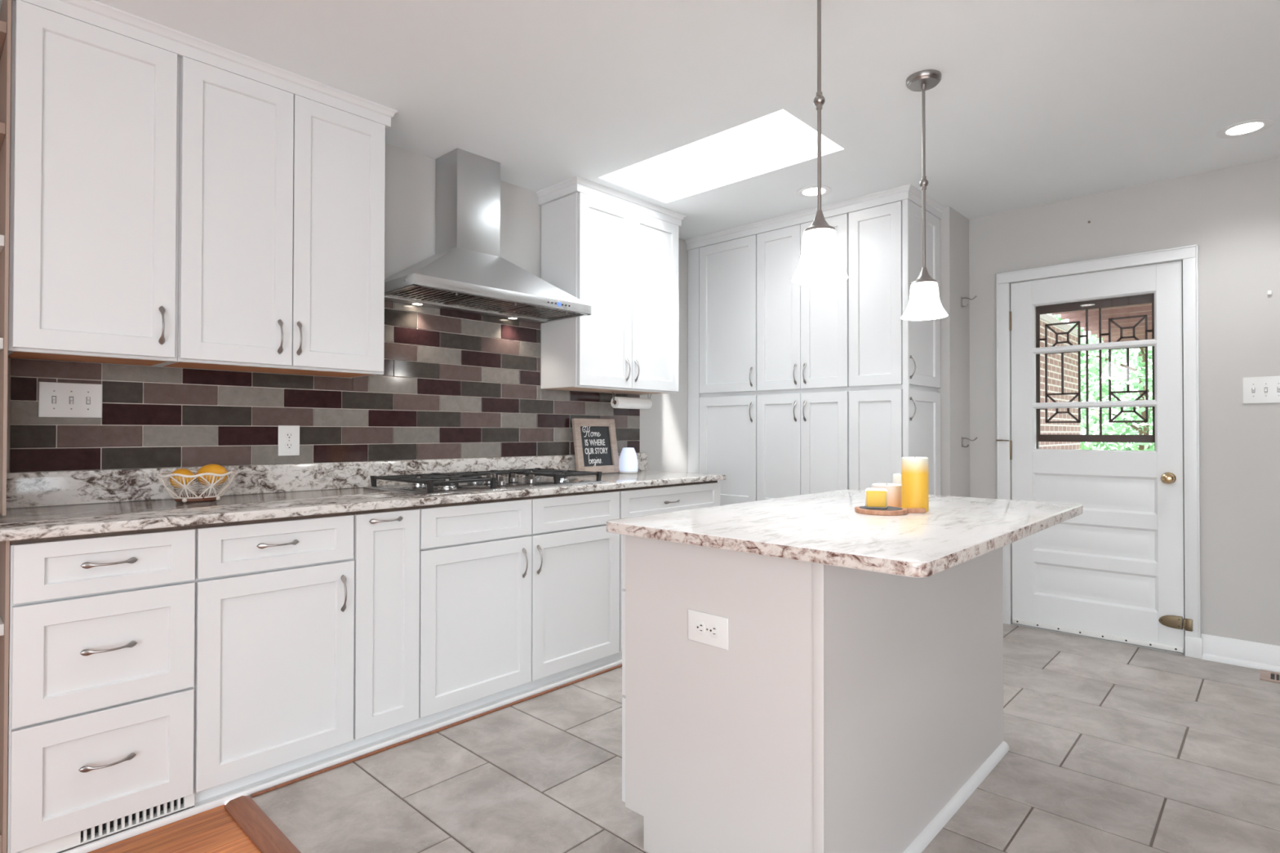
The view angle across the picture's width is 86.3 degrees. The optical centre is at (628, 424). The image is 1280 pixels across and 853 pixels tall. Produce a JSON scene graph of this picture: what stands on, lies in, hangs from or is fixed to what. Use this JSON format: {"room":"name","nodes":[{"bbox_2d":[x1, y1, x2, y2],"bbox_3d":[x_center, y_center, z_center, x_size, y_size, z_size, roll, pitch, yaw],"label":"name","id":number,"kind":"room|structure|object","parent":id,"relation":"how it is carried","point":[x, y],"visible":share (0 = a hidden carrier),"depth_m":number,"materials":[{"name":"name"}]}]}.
{"room":"kitchen","nodes":[
{"label":"kitchen","id":0,"kind":"room"},
{"bbox_2d":[87,804,261,852],"bbox_3d":[-0.883,1.171,-0.601,5.599,0.020,3.429,0,-1,44],"label":"floor","id":1,"kind":"structure","parent":0,"point":[214,830],"depth_m":1.95,"materials":[{"name":"brown wood"}]},
{"bbox_2d":[0,541,9,852],"bbox_3d":[-2.210,0.740,1.604,0.598,0.882,1.074,0,-1,44],"label":"shelf","id":2,"kind":"object","parent":1,"relation":"on","point":[4,545],"visible":0.92,"depth_m":1.79,"materials":[{"name":"paint"}]},
{"bbox_2d":[6,524,195,852],"bbox_3d":[-1.672,0.745,2.129,0.645,0.882,0.424,0,-1,44],"label":"base cabinet","id":3,"kind":"object","parent":1,"relation":"on","point":[101,675],"visible":0.98,"depth_m":1.91,"materials":[{"name":"white paint"}]},
{"bbox_2d":[18,792,194,852],"bbox_3d":[-1.476,1.144,1.953,0.031,0.037,0.400,0,-1,44],"label":"floor vent","id":4,"kind":"object","parent":3,"relation":"attached to","point":[61,844],"visible":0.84,"depth_m":1.95,"materials":[{"name":"white plastic"}]},
{"bbox_2d":[224,795,300,852],"bbox_3d":[0.560,1.164,0.433,4.945,0.018,0.076,0,-1,44],"label":"trim","id":5,"kind":"structure","parent":1,"relation":"on","point":[254,822],"depth_m":1.99,"materials":[{"name":"red wood"}]},
{"bbox_2d":[6,143,688,472],"bbox_3d":[-1.546,-0.064,2.875,0.150,2.517,7.517,0,-1,44],"label":"wall","id":6,"kind":"structure","parent":0,"point":[410,194],"depth_m":3.73,"materials":[{"name":"paint"}]},
{"bbox_2d":[7,0,180,365],"bbox_3d":[-1.775,-0.741,2.265,0.350,1.048,0.430,0,-1,44],"label":"upper cabinet","id":7,"kind":"object","parent":6,"relation":"attached to","point":[95,121],"visible":0.98,"depth_m":2.16,"materials":[{"name":"white paint"}]},
{"bbox_2d":[157,56,385,377],"bbox_3d":[-1.370,-0.736,2.689,0.350,1.048,0.740,0,-1,44],"label":"upper cabinet","id":8,"kind":"object","parent":6,"relation":"attached to","point":[281,270],"visible":1,"depth_m":2.55,"materials":[{"name":"white paint"}]},
{"bbox_2d":[13,0,397,129],"bbox_3d":[-1.514,-1.292,2.557,0.346,0.068,1.206,0,-1,44],"label":"trim","id":9,"kind":"structure","parent":8,"relation":"on","point":[93,12],"depth_m":2.38,"materials":[{"name":"white paint"}]},
{"bbox_2d":[8,300,639,472],"bbox_3d":[-0.982,-0.215,3.351,0.008,0.771,3.051,0,-1,44],"label":"tile backsplash","id":10,"kind":"structure","parent":6,"relation":"attached to","point":[453,384],"depth_m":3.04,"materials":[{"name":"multicoloured tile"}]},
{"bbox_2d":[38,382,102,417],"bbox_3d":[-1.919,-0.085,2.352,0.017,0.119,0.172,0,-1,44],"label":"light switch","id":11,"kind":"object","parent":10,"relation":"attached to","point":[55,399],"visible":1,"depth_m":2.35,"materials":[{"name":"white plastic"}]},
{"bbox_2d":[278,425,299,456],"bbox_3d":[-1.427,0.067,2.871,0.008,0.127,0.086,0,-1,44],"label":"power outlet","id":12,"kind":"object","parent":10,"relation":"attached to","point":[288,435],"visible":1,"depth_m":2.87,"materials":[{"name":"white plastic"}]},
{"bbox_2d":[284,442,293,448],"bbox_3d":[-1.426,0.088,2.869,0.003,0.028,0.033,0,-1,44],"label":"socket","id":13,"kind":"object","parent":12,"relation":"attached to","point":[287,445],"depth_m":2.87,"materials":[{"name":"white plastic"}]},
{"bbox_2d":[284,432,293,439],"bbox_3d":[-1.425,0.046,2.869,0.003,0.028,0.033,0,-1,44],"label":"socket","id":14,"kind":"object","parent":12,"relation":"attached to","point":[287,435],"depth_m":2.87,"materials":[{"name":"white plastic"}]},
{"bbox_2d":[384,147,591,323],"bbox_3d":[-0.694,-0.942,3.347,0.420,0.749,1.014,0,-1,44],"label":"range hood","id":15,"kind":"object","parent":6,"relation":"attached to","point":[467,272],"visible":0.96,"depth_m":3.30,"materials":[{"name":"silver metal"}]},
{"bbox_2d":[541,191,678,395],"bbox_3d":[-0.076,-0.721,4.041,0.350,1.048,0.842,0,-1,44],"label":"upper cabinet","id":16,"kind":"object","parent":6,"relation":"attached to","point":[622,262],"visible":0.99,"depth_m":3.84,"materials":[{"name":"white paint"}]},
{"bbox_2d":[535,176,685,226],"bbox_3d":[-0.082,-1.275,4.053,0.346,0.068,0.911,0,-1,44],"label":"trim","id":17,"kind":"structure","parent":16,"relation":"on","point":[571,186],"depth_m":3.81,"materials":[{"name":"white paint"}]},
{"bbox_2d":[612,391,651,403],"bbox_3d":[0.025,-0.162,4.171,0.016,0.068,0.339,0,-1,44],"label":"paper towel holder","id":18,"kind":"object","parent":16,"relation":"attached to","point":[613,402],"visible":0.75,"depth_m":4.06,"materials":[{"name":"grey metal"}]},
{"bbox_2d":[610,396,652,409],"bbox_3d":[0.021,-0.132,4.173,0.069,0.069,0.298,0,-1,44],"label":"paper towel roll","id":19,"kind":"object","parent":18,"relation":"hanging from","point":[621,402],"visible":1,"depth_m":4.13,"materials":[{"name":"white paper"}]},
{"bbox_2d":[0,0,1279,239],"bbox_3d":[0.534,-1.389,0.901,5.900,0.100,7.517,0,-1,44],"label":"ceiling","id":20,"kind":"structure","parent":0,"point":[1034,103],"depth_m":2.63,"materials":[{"name":"paint"}]},
{"bbox_2d":[622,109,822,186],"bbox_3d":[0.436,-1.731,3.447,1.158,0.633,0.595,0,-1,44],"label":"window","id":21,"kind":"structure","parent":20,"relation":"attached to","point":[779,130],"depth_m":3.73,"materials":[{"name":"glass"}]},
{"bbox_2d":[796,185,831,197],"bbox_3d":[1.042,-1.306,3.832,0.192,0.006,0.192,0,-1,44],"label":"recessed light","id":22,"kind":"object","parent":20,"relation":"in","point":[809,191],"visible":0.88,"depth_m":3.83,"materials":[{"name":"paint"}]},
{"bbox_2d":[791,0,848,284],"bbox_3d":[0.561,-0.876,2.005,0.160,0.902,0.160,0,-1,44],"label":"pendant light","id":23,"kind":"object","parent":20,"relation":"hanging from","point":[820,263],"visible":1,"depth_m":1.97,"materials":[{"name":"white glass"}]},
{"bbox_2d":[900,69,948,320],"bbox_3d":[1.124,-0.865,2.596,0.166,0.912,0.166,0,-1,44],"label":"pendant light","id":24,"kind":"object","parent":20,"relation":"hanging from","point":[924,302],"visible":1,"depth_m":2.57,"materials":[{"name":"white glass"}]},
{"bbox_2d":[1216,118,1274,138],"bbox_3d":[2.734,-1.312,3.029,0.192,0.006,0.192,0,-1,44],"label":"recessed light","id":25,"kind":"object","parent":20,"relation":"in","point":[1248,127],"visible":1,"depth_m":3.03,"materials":[{"name":"paint"}]},
{"bbox_2d":[248,622,1279,852],"bbox_3d":[1.727,1.222,2.126,5.600,0.060,4.015,0,-1,44],"label":"floor","id":26,"kind":"structure","parent":0,"point":[1114,747],"depth_m":2.31,"materials":[{"name":"grey tile"}]},
{"bbox_2d":[193,511,354,792],"bbox_3d":[-1.355,0.749,2.460,0.645,0.882,0.492,0,-1,44],"label":"base cabinet","id":27,"kind":"object","parent":26,"relation":"on","point":[274,597],"visible":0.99,"depth_m":2.24,"materials":[{"name":"white paint"}]},
{"bbox_2d":[62,651,622,852],"bbox_3d":[-0.541,1.166,2.917,0.048,0.060,3.134,0,-1,44],"label":"baseboard","id":28,"kind":"structure","parent":26,"relation":"on","point":[220,795],"depth_m":2.45,"materials":[{"name":"paint"}]},
{"bbox_2d":[353,506,419,740],"bbox_3d":[-1.097,0.752,2.730,0.645,0.882,0.254,0,-1,44],"label":"base cabinet","id":29,"kind":"object","parent":26,"relation":"on","point":[386,541],"visible":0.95,"depth_m":2.53,"materials":[{"name":"white paint"}]},
{"bbox_2d":[250,664,622,797],"bbox_3d":[-0.318,1.194,3.101,0.018,0.006,2.560,0,-1,44],"label":"trim","id":30,"kind":"structure","parent":26,"relation":"on","point":[257,793],"depth_m":2.59,"materials":[{"name":"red wood"}]},
{"bbox_2d":[417,488,619,718],"bbox_3d":[-0.629,0.758,3.220,0.645,0.882,1.098,0,-1,44],"label":"base cabinet","id":31,"kind":"object","parent":26,"relation":"on","point":[514,592],"visible":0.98,"depth_m":2.95,"materials":[{"name":"white paint"}]},
{"bbox_2d":[0,453,725,542],"bbox_3d":[-1.112,0.238,2.740,0.659,0.146,4.226,0,-1,44],"label":"countertop","id":32,"kind":"structure","parent":31,"relation":"on","point":[40,504],"depth_m":2.48,"materials":[{"name":"stone"}]},
{"bbox_2d":[0,0,11,515],"bbox_3d":[-2.313,-0.534,1.725,0.333,1.592,1.086,0,-1,44],"label":"open shelf unit","id":33,"kind":"object","parent":32,"relation":"on","point":[6,8],"visible":1,"depth_m":2.01,"materials":[{"name":"paint"}]},
{"bbox_2d":[155,470,237,502],"bbox_3d":[-1.575,0.224,2.495,0.232,0.106,0.256,0,-1,44],"label":"wire basket","id":34,"kind":"object","parent":32,"relation":"on","point":[202,496],"visible":0.93,"depth_m":2.44,"materials":[{"name":"white metal"}]},
{"bbox_2d":[168,468,194,488],"bbox_3d":[-1.603,0.193,2.451,0.075,0.072,0.078,0,-1,44],"label":"orange","id":35,"kind":"object","parent":34,"relation":"in","point":[181,471],"visible":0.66,"depth_m":2.43,"materials":[{"name":"orange food"}]},
{"bbox_2d":[193,463,227,486],"bbox_3d":[-1.542,0.187,2.524,0.089,0.084,0.102,0,-1,44],"label":"orange","id":36,"kind":"object","parent":34,"relation":"in","point":[213,468],"visible":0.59,"depth_m":2.50,"materials":[{"name":"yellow food"}]},
{"bbox_2d":[362,467,608,496],"bbox_3d":[-0.642,0.258,3.227,0.545,0.055,1.010,0,-1,44],"label":"gas cooktop","id":37,"kind":"object","parent":32,"relation":"in","point":[459,482],"visible":1,"depth_m":3.07,"materials":[{"name":"silver metal"}]},
{"bbox_2d":[571,418,619,473],"bbox_3d":[-0.193,0.129,4.090,0.073,0.329,0.336,0,-1,44],"label":"framed sign","id":38,"kind":"object","parent":32,"relation":"on","point":[595,442],"visible":1,"depth_m":4.08,"materials":[{"name":"brown wood"}]},
{"bbox_2d":[618,447,638,473],"bbox_3d":[-0.001,0.218,4.199,0.120,0.155,0.120,0,-1,44],"label":"diffuser","id":39,"kind":"object","parent":32,"relation":"on","point":[628,462],"visible":1,"depth_m":4.15,"materials":[{"name":"white plastic"}]},
{"bbox_2d":[617,480,719,652],"bbox_3d":[0.043,0.766,3.921,0.645,0.882,0.842,0,-1,44],"label":"base cabinet","id":40,"kind":"object","parent":26,"relation":"on","point":[654,500],"visible":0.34,"depth_m":3.66,"materials":[{"name":"white paint"}]},
{"bbox_2d":[687,234,758,505],"bbox_3d":[0.782,-0.009,4.780,0.574,2.451,0.526,0,-1,44],"label":"pantry cabinet","id":41,"kind":"object","parent":26,"relation":"on","point":[722,393],"visible":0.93,"depth_m":4.60,"materials":[{"name":"white paint"}]},
{"bbox_2d":[684,184,945,250],"bbox_3d":[1.148,-1.269,4.449,1.575,0.068,0.528,0,-1,44],"label":"trim","id":42,"kind":"structure","parent":41,"relation":"on","point":[909,192],"depth_m":4.08,"materials":[{"name":"white paint"}]},
{"bbox_2d":[756,213,850,500],"bbox_3d":[1.217,-0.013,4.365,0.628,2.451,0.526,0,-1,44],"label":"pantry cabinet","id":43,"kind":"object","parent":26,"relation":"on","point":[803,388],"visible":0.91,"depth_m":4.21,"materials":[{"name":"white paint"}]},
{"bbox_2d":[622,534,1009,852],"bbox_3d":[0.675,0.751,2.254,0.691,0.882,1.378,0,-1,44],"label":"base cabinet","id":44,"kind":"object","parent":26,"relation":"on","point":[845,710],"visible":0.71,"depth_m":1.77,"materials":[{"name":"white paint"}]},
{"bbox_2d":[688,608,728,650],"bbox_3d":[0.204,0.526,1.755,0.128,0.080,0.008,0,-1,44],"label":"power outlet","id":45,"kind":"object","parent":44,"relation":"attached to","point":[707,628],"visible":1,"depth_m":1.75,"materials":[{"name":"white plastic"}]},
{"bbox_2d":[696,621,705,634],"bbox_3d":[0.187,0.526,1.768,0.028,0.033,0.003,0,-1,44],"label":"socket","id":46,"kind":"object","parent":45,"relation":"attached to","point":[700,625],"depth_m":1.77,"materials":[{"name":"white plastic"}]},
{"bbox_2d":[709,624,718,638],"bbox_3d":[0.217,0.526,1.738,0.028,0.033,0.003,0,-1,44],"label":"socket","id":47,"kind":"object","parent":45,"relation":"attached to","point":[713,628],"depth_m":1.74,"materials":[{"name":"white plastic"}]},
{"bbox_2d":[606,489,1083,577],"bbox_3d":[0.764,0.293,2.171,0.897,0.032,1.491,0,-1,44],"label":"countertop","id":48,"kind":"structure","parent":44,"relation":"on","point":[825,528],"depth_m":1.82,"materials":[{"name":"stone"}]},
{"bbox_2d":[854,506,925,515],"bbox_3d":[0.811,0.269,2.142,0.183,0.015,0.179,0,-1,44],"label":"serving board","id":49,"kind":"object","parent":48,"relation":"on","point":[890,510],"visible":0.88,"depth_m":2.10,"materials":[{"name":"brown wood"}]},
{"bbox_2d":[865,488,887,508],"bbox_3d":[0.780,0.231,2.147,0.066,0.060,0.062,0,-1,19],"label":"candle","id":50,"kind":"object","parent":49,"relation":"on","point":[875,498],"visible":1,"depth_m":2.12,"materials":[{"name":"yellow wax"}]},
{"bbox_2d":[871,483,901,507],"bbox_3d":[0.868,0.238,2.293,0.096,0.080,0.096,0,-1,44],"label":"pillar candle","id":51,"kind":"object","parent":49,"relation":"on","point":[894,491],"visible":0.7,"depth_m":2.25,"materials":[{"name":"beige wax"}]},
{"bbox_2d":[893,473,901,484],"bbox_3d":[0.944,0.224,2.364,0.052,0.110,0.052,0,-1,44],"label":"pillar candle","id":52,"kind":"object","parent":49,"relation":"on","point":[896,477],"visible":0.3,"depth_m":2.35,"materials":[{"name":"white wax"}]},
{"bbox_2d":[901,456,928,511],"bbox_3d":[0.926,0.190,2.206,0.081,0.174,0.081,0,-1,44],"label":"pillar candle","id":53,"kind":"object","parent":49,"relation":"on","point":[914,470],"visible":0.82,"depth_m":2.17,"materials":[{"name":"yellow wax"}]},
{"bbox_2d":[848,199,941,495],"bbox_3d":[1.592,-0.015,4.028,0.379,2.451,0.494,0,-1,44],"label":"pantry cabinet","id":54,"kind":"object","parent":26,"relation":"on","point":[895,362],"visible":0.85,"depth_m":3.89,"materials":[{"name":"white paint"}]},
{"bbox_2d":[1259,669,1279,683],"bbox_3d":[3.149,1.201,3.181,0.302,0.006,0.170,0,-1,44],"label":"floor vent","id":55,"kind":"object","parent":26,"relation":"in","point":[1265,675],"visible":1,"depth_m":3.26,"materials":[{"name":"beige metal"}]},
{"bbox_2d":[937,206,969,497],"bbox_3d":[1.460,-0.041,4.748,1.601,2.516,0.355,0,-1,44],"label":"wall","id":56,"kind":"structure","parent":0,"point":[954,389],"depth_m":4.13,"materials":[{"name":"paint"}]},
{"bbox_2d":[960,295,976,307],"bbox_3d":[2.093,-0.758,4.192,0.090,0.066,0.020,0,-1,44],"label":"coat hook","id":57,"kind":"object","parent":56,"relation":"attached to","point":[962,298],"visible":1,"depth_m":4.21,"materials":[{"name":"grey metal"}]},
{"bbox_2d":[961,436,977,447],"bbox_3d":[2.092,0.107,4.184,0.090,0.066,0.020,0,-1,44],"label":"coat hook","id":58,"kind":"object","parent":56,"relation":"attached to","point":[962,437],"visible":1,"depth_m":4.20,"materials":[{"name":"grey metal"}]},
{"bbox_2d":[968,157,1279,645],"bbox_3d":[3.651,-0.055,2.988,3.997,2.517,0.130,0,-1,44],"label":"wall","id":59,"kind":"structure","parent":0,"point":[1232,215],"depth_m":3.50,"materials":[{"name":"paint"}]},
{"bbox_2d":[995,260,1192,653],"bbox_3d":[2.602,0.169,3.880,0.928,2.067,0.119,0,-1,44],"label":"door","id":60,"kind":"structure","parent":59,"relation":"in","point":[1114,570],"depth_m":3.83,"materials":[{"name":"paint"}]},
{"bbox_2d":[1035,293,1155,450],"bbox_3d":[2.731,0.171,3.980,0.820,2.040,0.030,0,-1,44],"label":"window grille","id":61,"kind":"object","parent":59,"relation":"in","point":[1149,298],"depth_m":3.99,"materials":[{"name":"black metal"}]},
{"bbox_2d":[1011,259,1185,654],"bbox_3d":[2.675,0.177,3.926,0.823,2.091,0.140,0,-1,44],"label":"trim","id":62,"kind":"structure","parent":59,"relation":"attached to","point":[1181,260],"depth_m":3.84,"materials":[{"name":"paint"}]},
{"bbox_2d":[995,244,1202,658],"bbox_3d":[2.616,0.139,3.864,0.963,2.143,0.032,0,-1,44],"label":"trim","id":63,"kind":"structure","parent":59,"relation":"attached to","point":[1188,254],"depth_m":3.57,"materials":[{"name":"paint"}]},
{"bbox_2d":[1200,633,1279,672],"bbox_3d":[3.994,1.137,2.534,2.870,0.125,0.031,0,-1,44],"label":"baseboard","id":64,"kind":"structure","parent":59,"relation":"attached to","point":[1257,655],"depth_m":3.42,"materials":[{"name":"paint"}]},
{"bbox_2d":[1242,376,1279,404],"bbox_3d":[3.147,-0.172,3.369,0.172,0.132,0.017,0,-1,44],"label":"light switch","id":65,"kind":"object","parent":59,"relation":"attached to","point":[1264,389],"visible":1,"depth_m":3.38,"materials":[{"name":"white plastic"}]},
{"label":"outside","id":66,"kind":"structure","parent":0,"visible":0},
{"bbox_3d":[13.280,1.692,18.249,40.000,0.150,35.240,0,-1,44],"label":"ground","id":67,"kind":"structure","parent":66,"visible":0},
{"bbox_2d":[1039,314,1083,449],"bbox_3d":[3.816,0.118,7.060,0.450,2.750,5.960,0,-1,44],"label":"brick house wing","id":68,"kind":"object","parent":67,"relation":"on","point":[1070,359],"visible":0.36,"depth_m":8.20,"materials":[{"name":"brick"}]},
{"bbox_2d":[1048,313,1154,450],"bbox_3d":[9.439,-0.977,12.505,3.852,5.196,3.848,0,-1,44],"label":"outdoor view","id":69,"kind":"object","parent":67,"relation":"on","point":[1138,373],"visible":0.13,"depth_m":12.20,"materials":[{"name":"green plant"}]},
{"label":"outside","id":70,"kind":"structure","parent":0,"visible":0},
{"bbox_2d":[1051,302,1151,342],"bbox_3d":[6.312,-1.315,5.826,4.860,0.260,7.525,0,-1,44],"label":"porch roof","id":71,"kind":"structure","parent":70,"point":[1144,308],"depth_m":8.33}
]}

